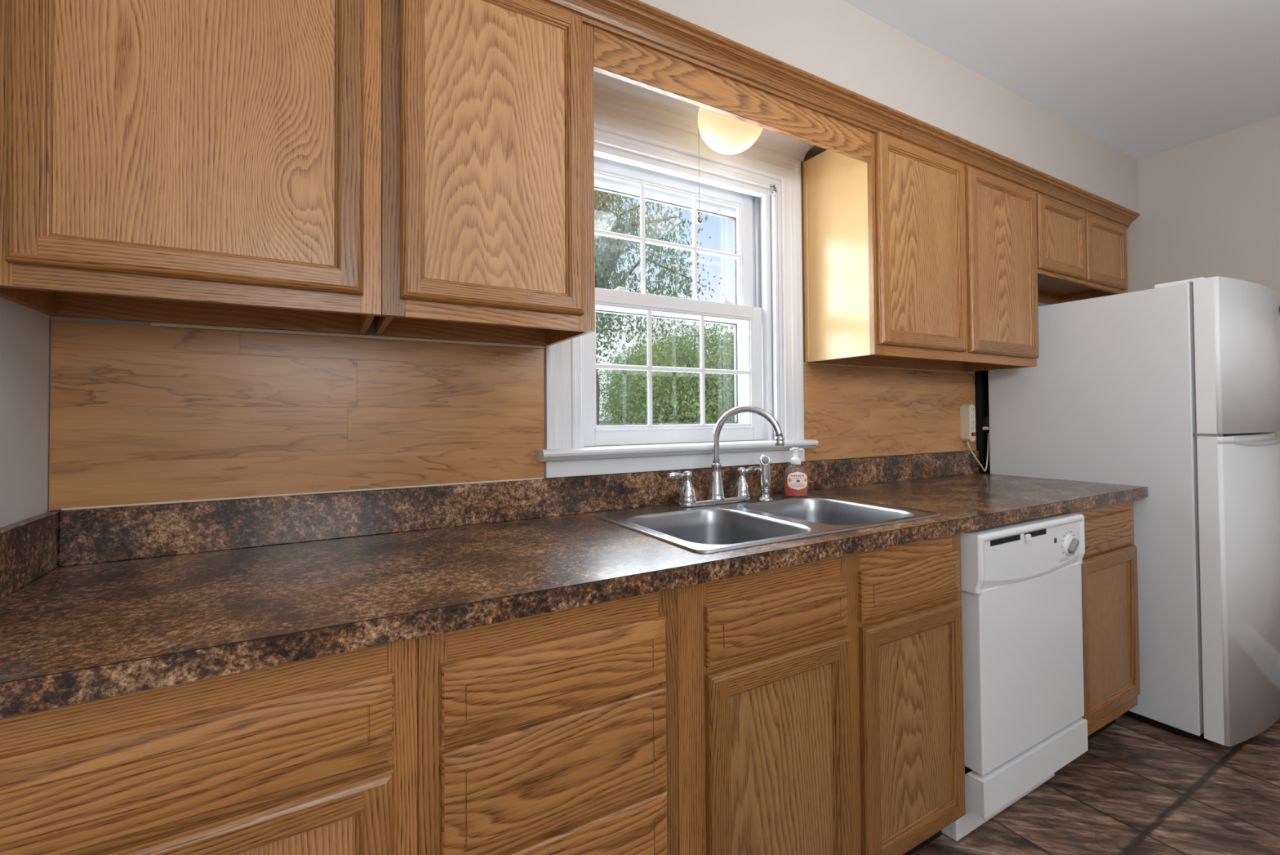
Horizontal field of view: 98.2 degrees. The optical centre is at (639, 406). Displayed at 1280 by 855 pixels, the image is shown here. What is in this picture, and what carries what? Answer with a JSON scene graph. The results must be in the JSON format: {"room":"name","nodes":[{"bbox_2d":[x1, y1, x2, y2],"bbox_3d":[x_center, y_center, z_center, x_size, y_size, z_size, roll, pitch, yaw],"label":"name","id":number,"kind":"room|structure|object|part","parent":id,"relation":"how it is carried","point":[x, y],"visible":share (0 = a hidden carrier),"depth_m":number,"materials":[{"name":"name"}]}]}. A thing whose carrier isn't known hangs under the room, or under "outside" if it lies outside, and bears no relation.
{"room":"kitchen","nodes":[
{"label":"kitchen","id":0,"kind":"room"},
{"bbox_2d":[0,296,51,527],"bbox_3d":[-0.357,-0.044,-0.434,0.150,2.467,3.400,0,-1,-30],"label":"wall","id":1,"kind":"structure","parent":0,"point":[24,331],"depth_m":0.98,"materials":[{"name":"grey paint"}]},
{"bbox_2d":[48,154,1050,511],"bbox_3d":[0.553,-0.007,2.153,4.316,2.467,0.170,0,-1,-30],"label":"wall","id":2,"kind":"structure","parent":0,"point":[370,331],"depth_m":1.15,"materials":[{"name":"paint"}]},
{"bbox_2d":[0,0,382,334],"bbox_3d":[-0.821,-0.555,1.078,0.556,0.753,0.332,0,-1,-30],"label":"upper cabinet","id":3,"kind":"object","parent":2,"relation":"attached to","point":[212,162],"visible":1,"depth_m":0.94,"materials":[{"name":"brown wood"}]},
{"bbox_3d":[-0.740,-0.564,0.952,0.386,0.606,0.007,0,-1,-30],"label":"door panel","id":4,"kind":"part","parent":3,"relation":"part of","materials":[{"name":"brown wood"}]},
{"bbox_2d":[540,0,1139,229],"bbox_3d":[0.755,-0.940,1.798,4.005,0.063,0.056,0,-1,-30],"label":"crown molding","id":5,"kind":"structure","parent":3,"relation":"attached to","point":[637,21],"depth_m":1.63,"materials":[{"name":"brown wood"}]},
{"bbox_2d":[48,320,544,510],"bbox_3d":[-0.705,0.017,1.322,1.001,0.366,0.008,0,-1,-30],"label":"backsplash","id":6,"kind":"structure","parent":2,"relation":"attached to","point":[139,414],"depth_m":1.25,"materials":[{"name":"laminate"}]},
{"bbox_2d":[61,477,543,510],"bbox_3d":[-0.695,0.199,1.318,0.980,0.004,0.001,0,-1,-30],"label":"strip","id":7,"kind":"object","parent":6,"relation":"attached to","point":[304,493],"visible":1,"depth_m":1.25,"materials":[{"name":"brown wood"}]},
{"bbox_2d":[373,0,595,345],"bbox_3d":[-0.381,-0.554,1.333,0.460,0.753,0.332,0,-1,-30],"label":"upper cabinet","id":8,"kind":"object","parent":2,"relation":"attached to","point":[487,141],"visible":0.93,"depth_m":1.19,"materials":[{"name":"brown wood"}]},
{"bbox_2d":[150,321,545,348],"bbox_3d":[-0.640,-0.171,1.359,0.854,0.008,0.012,0,-1,-30],"label":"strip","id":9,"kind":"object","parent":8,"relation":"attached to","point":[152,323],"visible":1,"depth_m":1.30,"materials":[{"name":"brown wood"}]},
{"bbox_3d":[-0.307,-0.565,1.203,0.312,0.618,0.007,0,-1,-30],"label":"door panel","id":10,"kind":"part","parent":8,"relation":"part of","materials":[{"name":"brown wood"}]},
{"bbox_2d":[537,95,817,478],"bbox_3d":[0.135,-0.362,1.883,1.060,1.130,0.233,0,-1,-30],"label":"window","id":11,"kind":"structure","parent":2,"relation":"in","point":[642,155],"depth_m":1.92,"materials":[{"name":"white paint"}]},
{"bbox_3d":[-0.229,-0.404,1.598,0.092,1.050,0.022,0,-1,-30],"label":"casing","id":12,"kind":"part","parent":11,"relation":"part of","materials":[{"name":"white paint"}]},
{"bbox_3d":[0.129,-0.125,1.896,0.737,0.493,0.035,0,-1,-30],"label":"sash","id":13,"kind":"part","parent":11,"relation":"part of","materials":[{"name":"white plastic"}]},
{"bbox_3d":[0.109,-0.569,1.933,0.724,0.470,0.027,0,-1,-30],"label":"sash","id":14,"kind":"part","parent":11,"relation":"part of","materials":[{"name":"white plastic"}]},
{"bbox_3d":[0.156,0.138,1.844,1.060,0.034,0.163,0,-1,-30],"label":"sill","id":15,"kind":"part","parent":11,"relation":"part of","materials":[{"name":"white paint"}]},
{"bbox_3d":[0.164,-0.882,1.835,1.008,0.092,0.022,0,-1,-30],"label":"casing","id":16,"kind":"part","parent":11,"relation":"part of","materials":[{"name":"white paint"}]},
{"bbox_3d":[0.564,-0.402,2.056,0.092,1.050,0.022,0,-1,-30],"label":"casing","id":17,"kind":"part","parent":11,"relation":"part of","materials":[{"name":"white paint"}]},
{"bbox_2d":[803,363,975,461],"bbox_3d":[1.103,0.021,2.367,1.149,0.366,0.008,0,-1,-30],"label":"backsplash","id":18,"kind":"structure","parent":2,"relation":"attached to","point":[851,411],"depth_m":2.31,"materials":[{"name":"laminate"}]},
{"bbox_2d":[960,404,989,471],"bbox_3d":[1.575,0.147,2.604,0.157,0.319,0.047,0,-1,-30],"label":"power strip","id":19,"kind":"object","parent":18,"relation":"attached to","point":[967,411],"visible":1,"depth_m":2.57,"materials":[{"name":"beige plastic"}]},
{"bbox_3d":[1.537,0.074,2.563,0.042,0.166,0.002,0,-1,-30],"label":"plate","id":20,"kind":"part","parent":19,"relation":"part of","materials":[{"name":"beige plastic"}]},
{"bbox_3d":[1.584,0.214,2.604,0.144,0.184,0.016,0,-1,-21],"label":"cord","id":21,"kind":"part","parent":19,"relation":"part of","materials":[{"name":"beige plastic"}]},
{"bbox_2d":[801,130,1039,372],"bbox_3d":[1.146,-0.546,2.215,1.066,0.762,0.332,0,-1,-30],"label":"upper cabinet","id":22,"kind":"object","parent":2,"relation":"attached to","point":[913,257],"depth_m":2.01,"materials":[{"name":"brown wood"}]},
{"bbox_2d":[593,26,871,162],"bbox_3d":[0.323,-0.873,1.591,1.014,0.116,0.019,0,-1,-30],"label":"valance","id":23,"kind":"object","parent":22,"relation":"attached to","point":[615,56],"visible":0.7,"depth_m":1.52,"materials":[{"name":"brown wood"}]},
{"bbox_3d":[0.689,-0.549,1.969,0.004,0.756,0.281,0,-1,-30],"label":"panel","id":24,"kind":"part","parent":22,"relation":"part of","materials":[{"name":"brown wood"}]},
{"bbox_3d":[1.058,-0.164,2.341,1.042,0.004,0.012,0,-1,-30],"label":"edge strip","id":25,"kind":"part","parent":22,"relation":"part of","materials":[{"name":"brown wood"}]},
{"bbox_3d":[0.999,-0.560,1.951,0.492,0.706,0.022,0,-1,-30],"label":"door","id":26,"kind":"part","parent":22,"relation":"part of","materials":[{"name":"brown wood"}]},
{"bbox_3d":[0.997,-0.560,1.956,0.396,0.610,0.007,0,-1,-30],"label":"door panel","id":27,"kind":"part","parent":22,"relation":"part of","materials":[{"name":"brown wood"}]},
{"bbox_3d":[1.220,-0.550,2.102,1.051,0.757,0.019,0,-1,-30],"label":"frame","id":28,"kind":"part","parent":22,"relation":"part of","materials":[{"name":"brown wood"}]},
{"bbox_3d":[1.455,-0.559,2.214,0.496,0.706,0.022,0,-1,-30],"label":"door","id":29,"kind":"part","parent":22,"relation":"part of","materials":[{"name":"brown wood"}]},
{"bbox_3d":[1.452,-0.558,2.219,0.400,0.610,0.007,0,-1,-30],"label":"door panel","id":30,"kind":"part","parent":22,"relation":"part of","materials":[{"name":"brown wood"}]},
{"bbox_2d":[1035,194,1128,304],"bbox_3d":[2.007,-0.747,2.716,0.926,0.355,0.332,0,-1,-30],"label":"upper cabinet","id":31,"kind":"object","parent":2,"relation":"attached to","point":[1082,255],"visible":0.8,"depth_m":2.58,"materials":[{"name":"brown wood"}]},
{"bbox_3d":[1.871,-0.746,2.458,0.416,0.313,0.022,0,-1,-30],"label":"door","id":32,"kind":"part","parent":31,"relation":"part of","materials":[{"name":"brown wood"}]},
{"bbox_3d":[1.868,-0.746,2.463,0.324,0.221,0.007,0,-1,-30],"label":"door panel","id":33,"kind":"part","parent":31,"relation":"part of","materials":[{"name":"brown wood"}]},
{"bbox_3d":[2.075,-0.749,2.600,0.926,0.355,0.019,0,-1,-30],"label":"frame","id":34,"kind":"part","parent":31,"relation":"part of","materials":[{"name":"brown wood"}]},
{"bbox_3d":[2.257,-0.745,2.682,0.420,0.313,0.022,0,-1,-30],"label":"door","id":35,"kind":"part","parent":31,"relation":"part of","materials":[{"name":"brown wood"}]},
{"bbox_3d":[2.254,-0.745,2.686,0.328,0.221,0.007,0,-1,-30],"label":"door panel","id":36,"kind":"part","parent":31,"relation":"part of","materials":[{"name":"brown wood"}]},
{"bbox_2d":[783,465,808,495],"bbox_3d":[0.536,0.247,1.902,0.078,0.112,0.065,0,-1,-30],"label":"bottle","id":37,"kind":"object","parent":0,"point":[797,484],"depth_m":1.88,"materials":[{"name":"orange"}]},
{"bbox_2d":[639,0,1138,213],"bbox_3d":[0.678,-1.107,1.942,4.016,0.275,0.361,0,-1,-30],"label":"wall","id":38,"kind":"structure","parent":0,"point":[836,42],"depth_m":1.87,"materials":[{"name":"paint"}]},
{"bbox_2d":[593,71,813,162],"bbox_3d":[0.193,-0.948,1.817,1.011,0.040,0.085,0,-1,-30],"label":"trim","id":39,"kind":"structure","parent":38,"relation":"attached to","point":[605,86],"depth_m":1.76,"materials":[{"name":"white paint"}]},
{"bbox_2d":[696,106,762,223],"bbox_3d":[0.284,-0.780,1.726,0.208,0.380,0.210,0,-1,-30],"label":"globe light","id":40,"kind":"object","parent":38,"relation":"hanging from","point":[723,134],"visible":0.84,"depth_m":1.68,"materials":[{"name":"white glass"}]},
{"bbox_3d":[0.211,-0.792,1.767,0.057,0.339,0.005,-1,-1,34],"label":"pull chain","id":41,"kind":"part","parent":40,"relation":"part of","materials":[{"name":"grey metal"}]},
{"bbox_3d":[0.191,-0.607,1.779,0.019,0.036,0.019,0,-1,-30],"label":"pull knob","id":42,"kind":"part","parent":40,"relation":"part of","materials":[{"name":"metal"}]},
{"bbox_3d":[0.284,-0.883,1.727,0.208,0.175,0.208,0,-1,-30],"label":"lamp shade","id":43,"kind":"part","parent":40,"relation":"part of","materials":[{"name":"white glass"}]},
{"bbox_2d":[842,0,1279,159],"bbox_3d":[1.429,-1.332,0.642,4.316,0.120,3.730,0,-1,-30],"label":"ceiling","id":44,"kind":"structure","parent":0,"point":[1144,78],"depth_m":1.97,"materials":[{"name":"paint"}]},
{"bbox_2d":[911,714,1279,854],"bbox_3d":[1.448,1.245,0.599,4.316,0.100,3.730,0,-1,-30],"label":"floor","id":45,"kind":"structure","parent":0,"point":[1139,787],"depth_m":1.70,"materials":[{"name":"tile"}]},
{"bbox_2d":[0,637,417,854],"bbox_3d":[-0.716,0.778,0.932,0.558,0.875,0.625,0,-1,-30],"label":"base cabinet","id":46,"kind":"object","parent":45,"relation":"on","point":[317,755],"visible":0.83,"depth_m":0.70,"materials":[{"name":"brown wood"}]},
{"bbox_3d":[-0.563,0.802,0.672,0.486,0.565,0.022,0,-1,-30],"label":"door","id":47,"kind":"part","parent":46,"relation":"part of","materials":[{"name":"brown wood"}]},
{"bbox_3d":[-0.565,0.803,0.677,0.394,0.473,0.007,0,-1,-30],"label":"door panel","id":48,"kind":"part","parent":46,"relation":"part of","materials":[{"name":"brown wood"}]},
{"bbox_2d":[417,587,679,854],"bbox_3d":[-0.273,0.779,1.190,0.464,0.875,0.622,0,-1,-30],"label":"base cabinet","id":49,"kind":"object","parent":45,"relation":"on","point":[553,732],"visible":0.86,"depth_m":0.92,"materials":[{"name":"brown wood"}]},
{"bbox_3d":[-0.125,0.450,0.934,0.400,0.120,0.019,0,-1,-30],"label":"drawer","id":50,"kind":"part","parent":49,"relation":"part of","materials":[{"name":"brown wood"}]},
{"bbox_3d":[-0.124,0.611,0.931,0.400,0.180,0.019,0,-1,-30],"label":"drawer","id":51,"kind":"part","parent":49,"relation":"part of","materials":[{"name":"brown wood"}]},
{"bbox_3d":[-0.123,0.803,0.928,0.400,0.181,0.019,0,-1,-30],"label":"drawer","id":52,"kind":"part","parent":49,"relation":"part of","materials":[{"name":"brown wood"}]},
{"bbox_2d":[676,533,965,854],"bbox_3d":[0.336,0.781,1.540,0.940,0.875,0.625,0,-1,-30],"label":"base cabinet","id":53,"kind":"object","parent":45,"relation":"on","point":[820,711],"visible":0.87,"depth_m":1.24,"materials":[{"name":"brown wood"}]},
{"bbox_2d":[0,450,1147,718],"bbox_3d":[0.393,0.270,1.587,3.172,0.144,0.640,0,-1,-30],"label":"countertop","id":54,"kind":"structure","parent":53,"relation":"on","point":[96,603],"depth_m":1.07,"materials":[{"name":"laminate"}]},
{"bbox_2d":[666,404,784,506],"bbox_3d":[0.273,0.149,1.701,0.372,0.308,0.191,0,-1,-30],"label":"faucet","id":55,"kind":"object","parent":54,"relation":"on","point":[687,495],"visible":1,"depth_m":1.74,"materials":[{"name":"silver metal"}]},
{"bbox_3d":[0.112,0.207,1.677,0.071,0.023,0.023,0,-1,-37],"label":"lever","id":56,"kind":"part","parent":55,"relation":"part of","materials":[{"name":"silver metal"}]},
{"bbox_3d":[0.146,0.244,1.705,0.054,0.096,0.054,0,-1,-30],"label":"handle","id":57,"kind":"part","parent":55,"relation":"part of","materials":[{"name":"silver metal"}]},
{"bbox_3d":[0.241,0.296,1.760,0.273,0.016,0.048,0,-1,-30],"label":"plate","id":58,"kind":"part","parent":55,"relation":"part of","materials":[{"name":"silver metal"}]},
{"bbox_3d":[0.242,0.235,1.760,0.054,0.114,0.054,0,-1,-30],"label":"spout","id":59,"kind":"part","parent":55,"relation":"part of","materials":[{"name":"silver metal"}]},
{"bbox_3d":[0.333,0.244,1.813,0.054,0.096,0.054,0,-1,-30],"label":"handle","id":60,"kind":"part","parent":55,"relation":"part of","materials":[{"name":"silver metal"}]},
{"bbox_3d":[0.334,0.094,1.730,0.219,0.198,0.022,-1,-1,19],"label":"spout","id":61,"kind":"part","parent":55,"relation":"part of","materials":[{"name":"silver metal"}]},
{"bbox_3d":[0.368,0.208,1.841,0.070,0.023,0.023,0,-1,-35],"label":"lever","id":62,"kind":"part","parent":55,"relation":"part of","materials":[{"name":"silver metal"}]},
{"bbox_2d":[591,492,940,552],"bbox_3d":[0.350,0.385,1.562,0.835,0.174,0.541,0,-1,-30],"label":"sink","id":63,"kind":"object","parent":54,"relation":"in","point":[712,528],"visible":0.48,"depth_m":1.62,"materials":[{"name":"metal"}]},
{"bbox_3d":[0.193,0.385,1.425,0.362,0.172,0.416,0,-1,-30],"label":"bowl","id":64,"kind":"part","parent":63,"relation":"part of","materials":[{"name":"metal"}]},
{"bbox_2d":[757,453,773,501],"bbox_3d":[0.410,0.229,1.817,0.052,0.149,0.052,0,-1,-30],"label":"sprayer","id":65,"kind":"object","parent":63,"relation":"on","point":[765,460],"visible":1,"depth_m":1.80,"materials":[{"name":"silver metal"}]},
{"bbox_2d":[783,447,808,495],"bbox_3d":[0.535,0.221,1.902,0.086,0.164,0.055,0,-1,-2],"label":"soap dispenser","id":66,"kind":"object","parent":63,"relation":"on","point":[797,484],"visible":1,"depth_m":1.88,"materials":[{"name":"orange plastic"}]},
{"bbox_3d":[0.543,0.386,1.627,0.371,0.172,0.416,0,-1,-30],"label":"bowl","id":67,"kind":"part","parent":63,"relation":"part of","materials":[{"name":"metal"}]},
{"bbox_3d":[0.305,0.451,1.183,0.402,0.115,0.019,0,-1,-30],"label":"false drawer","id":68,"kind":"part","parent":53,"relation":"part of","materials":[{"name":"brown wood"}]},
{"bbox_3d":[0.308,0.809,1.175,0.402,0.570,0.022,0,-1,-30],"label":"door","id":69,"kind":"part","parent":53,"relation":"part of","materials":[{"name":"brown wood"}]},
{"bbox_3d":[0.306,0.809,1.180,0.300,0.468,0.007,0,-1,-30],"label":"door panel","id":70,"kind":"part","parent":53,"relation":"part of","materials":[{"name":"brown wood"}]},
{"bbox_3d":[0.695,0.448,1.408,0.398,0.116,0.019,0,-1,-30],"label":"false drawer","id":71,"kind":"part","parent":53,"relation":"part of","materials":[{"name":"brown wood"}]},
{"bbox_3d":[0.698,0.809,1.401,0.398,0.573,0.022,0,-1,-30],"label":"door","id":72,"kind":"part","parent":53,"relation":"part of","materials":[{"name":"brown wood"}]},
{"bbox_3d":[0.695,0.809,1.405,0.296,0.471,0.007,0,-1,-30],"label":"door panel","id":73,"kind":"part","parent":53,"relation":"part of","materials":[{"name":"brown wood"}]},
{"bbox_2d":[942,511,1088,840],"bbox_3d":[1.026,0.783,1.911,0.619,0.864,0.654,0,-1,-30],"label":"dishwasher","id":74,"kind":"object","parent":45,"relation":"on","point":[1022,607],"visible":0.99,"depth_m":1.60,"materials":[{"name":"white metal"}]},
{"bbox_3d":[1.100,1.164,1.720,0.555,0.096,0.085,0,-1,-30],"label":"toe panel","id":75,"kind":"part","parent":74,"relation":"part of","materials":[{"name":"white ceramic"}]},
{"bbox_3d":[1.164,0.752,1.684,0.592,0.498,0.075,0,-1,-30],"label":"door","id":76,"kind":"part","parent":74,"relation":"part of","materials":[{"name":"white metal"}]},
{"bbox_3d":[1.161,0.429,1.687,0.612,0.160,0.090,0,-1,-30],"label":"control panel","id":77,"kind":"part","parent":74,"relation":"part of","materials":[{"name":"white plastic"}]},
{"bbox_3d":[1.168,1.060,1.672,0.604,0.097,0.070,0,-1,-30],"label":"access panel","id":78,"kind":"part","parent":74,"relation":"part of","materials":[{"name":"white metal"}]},
{"bbox_2d":[1070,499,1140,739],"bbox_3d":[1.509,0.784,2.218,0.496,0.875,0.625,0,-1,-30],"label":"base cabinet","id":79,"kind":"object","parent":45,"relation":"on","point":[1109,576],"visible":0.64,"depth_m":1.96,"materials":[{"name":"brown wood"}]},
{"bbox_3d":[1.645,0.444,1.957,0.443,0.120,0.019,0,-1,-30],"label":"drawer","id":80,"kind":"part","parent":79,"relation":"part of","materials":[{"name":"brown wood"}]},
{"bbox_3d":[1.649,0.791,1.957,0.349,0.452,0.007,0,-1,-30],"label":"door panel","id":81,"kind":"part","parent":79,"relation":"part of","materials":[{"name":"brown wood"}]},
{"bbox_3d":[1.652,0.791,1.952,0.451,0.554,0.022,0,-1,-30],"label":"door","id":82,"kind":"part","parent":79,"relation":"part of","materials":[{"name":"brown wood"}]},
{"bbox_2d":[975,275,1279,746],"bbox_3d":[2.161,0.380,2.464,0.756,1.682,0.878,0,-1,-30],"label":"refrigerator","id":83,"kind":"object","parent":45,"relation":"on","point":[1171,389],"visible":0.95,"depth_m":2.06,"materials":[{"name":"white metal"}]},
{"bbox_3d":[1.950,0.301,2.817,0.740,1.455,0.058,0,-1,-30],"label":"panel","id":84,"kind":"part","parent":83,"relation":"part of","materials":[{"name":"black metal"}]},
{"bbox_2d":[982,415,989,473],"bbox_3d":[1.658,0.335,2.637,0.052,0.585,0.028,0,-1,-30],"label":"plug","id":85,"kind":"object","parent":83,"relation":"attached to","point":[985,419],"visible":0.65,"depth_m":2.63,"materials":[{"name":"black plastic"}]},
{"bbox_3d":[2.349,-0.182,2.142,0.756,0.553,0.098,0,-1,-30],"label":"freezer door","id":86,"kind":"part","parent":83,"relation":"part of","materials":[{"name":"white metal"}]},
{"bbox_3d":[2.355,0.641,2.128,0.756,1.073,0.098,0,-1,-30],"label":"door","id":87,"kind":"part","parent":83,"relation":"part of","materials":[{"name":"white metal"}]},
{"bbox_3d":[2.392,0.135,2.115,0.638,0.015,0.033,0,-1,-31],"label":"handle","id":88,"kind":"part","parent":83,"relation":"part of","materials":[{"name":"white plastic"}]},
{"bbox_2d":[1126,115,1279,438],"bbox_3d":[3.250,-0.034,1.650,0.150,2.467,3.400,0,-1,-30],"label":"wall","id":89,"kind":"structure","parent":0,"point":[1210,206],"depth_m":2.56,"materials":[{"name":"paint"}]},
{"label":"outside","id":90,"kind":"structure","parent":0,"visible":0},
{"bbox_3d":[-3.585,2.547,40.271,85.000,0.200,69.600,0,-1,-30],"label":"lawn","id":91,"kind":"structure","parent":90,"visible":0},
{"bbox_2d":[595,350,617,408],"bbox_3d":[-5.001,-1.263,26.581,8.216,7.206,8.650,-1,-1,33],"label":"tree","id":92,"kind":"object","parent":91,"relation":"on","point":[600,379],"visible":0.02,"depth_m":26.33,"materials":[{"name":"green plant"}]},
{"bbox_2d":[599,413,626,424],"bbox_3d":[-3.098,1.605,48.427,10.600,1.950,4.800,0,-1,-30],"label":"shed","id":93,"kind":"object","parent":91,"relation":"on","point":[602,421],"visible":0.08,"depth_m":46.28,"materials":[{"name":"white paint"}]},
{"bbox_2d":[594,189,653,275],"bbox_3d":[-2.031,-2.256,11.590,4.509,8.446,4.972,-1,-1,10],"label":"tree","id":94,"kind":"object","parent":91,"relation":"on","point":[600,193],"visible":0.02,"depth_m":11.99,"materials":[{"name":"green plant"}]},
{"bbox_2d":[594,189,727,424],"bbox_3d":[-0.782,-0.789,7.187,3.796,5.350,3.869,0,-1,-30],"label":"tree","id":95,"kind":"object","parent":91,"relation":"on","point":[604,266],"visible":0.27,"depth_m":7.12,"materials":[{"name":"green plant"}]},
{"bbox_2d":[599,332,723,424],"bbox_3d":[1.589,-0.576,37.452,10.032,8.654,9.814,-1,-1,31],"label":"tree","id":96,"kind":"object","parent":91,"relation":"on","point":[624,356],"visible":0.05,"depth_m":36.67,"materials":[{"name":"green plant"}]},
{"bbox_2d":[597,318,734,424],"bbox_3d":[2.330,-0.539,23.721,9.870,7.619,10.228,-1,-1,30],"label":"hedge","id":97,"kind":"object","parent":91,"relation":"on","point":[718,400],"visible":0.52,"depth_m":21.93,"materials":[{"name":"green plant"}]}
]}

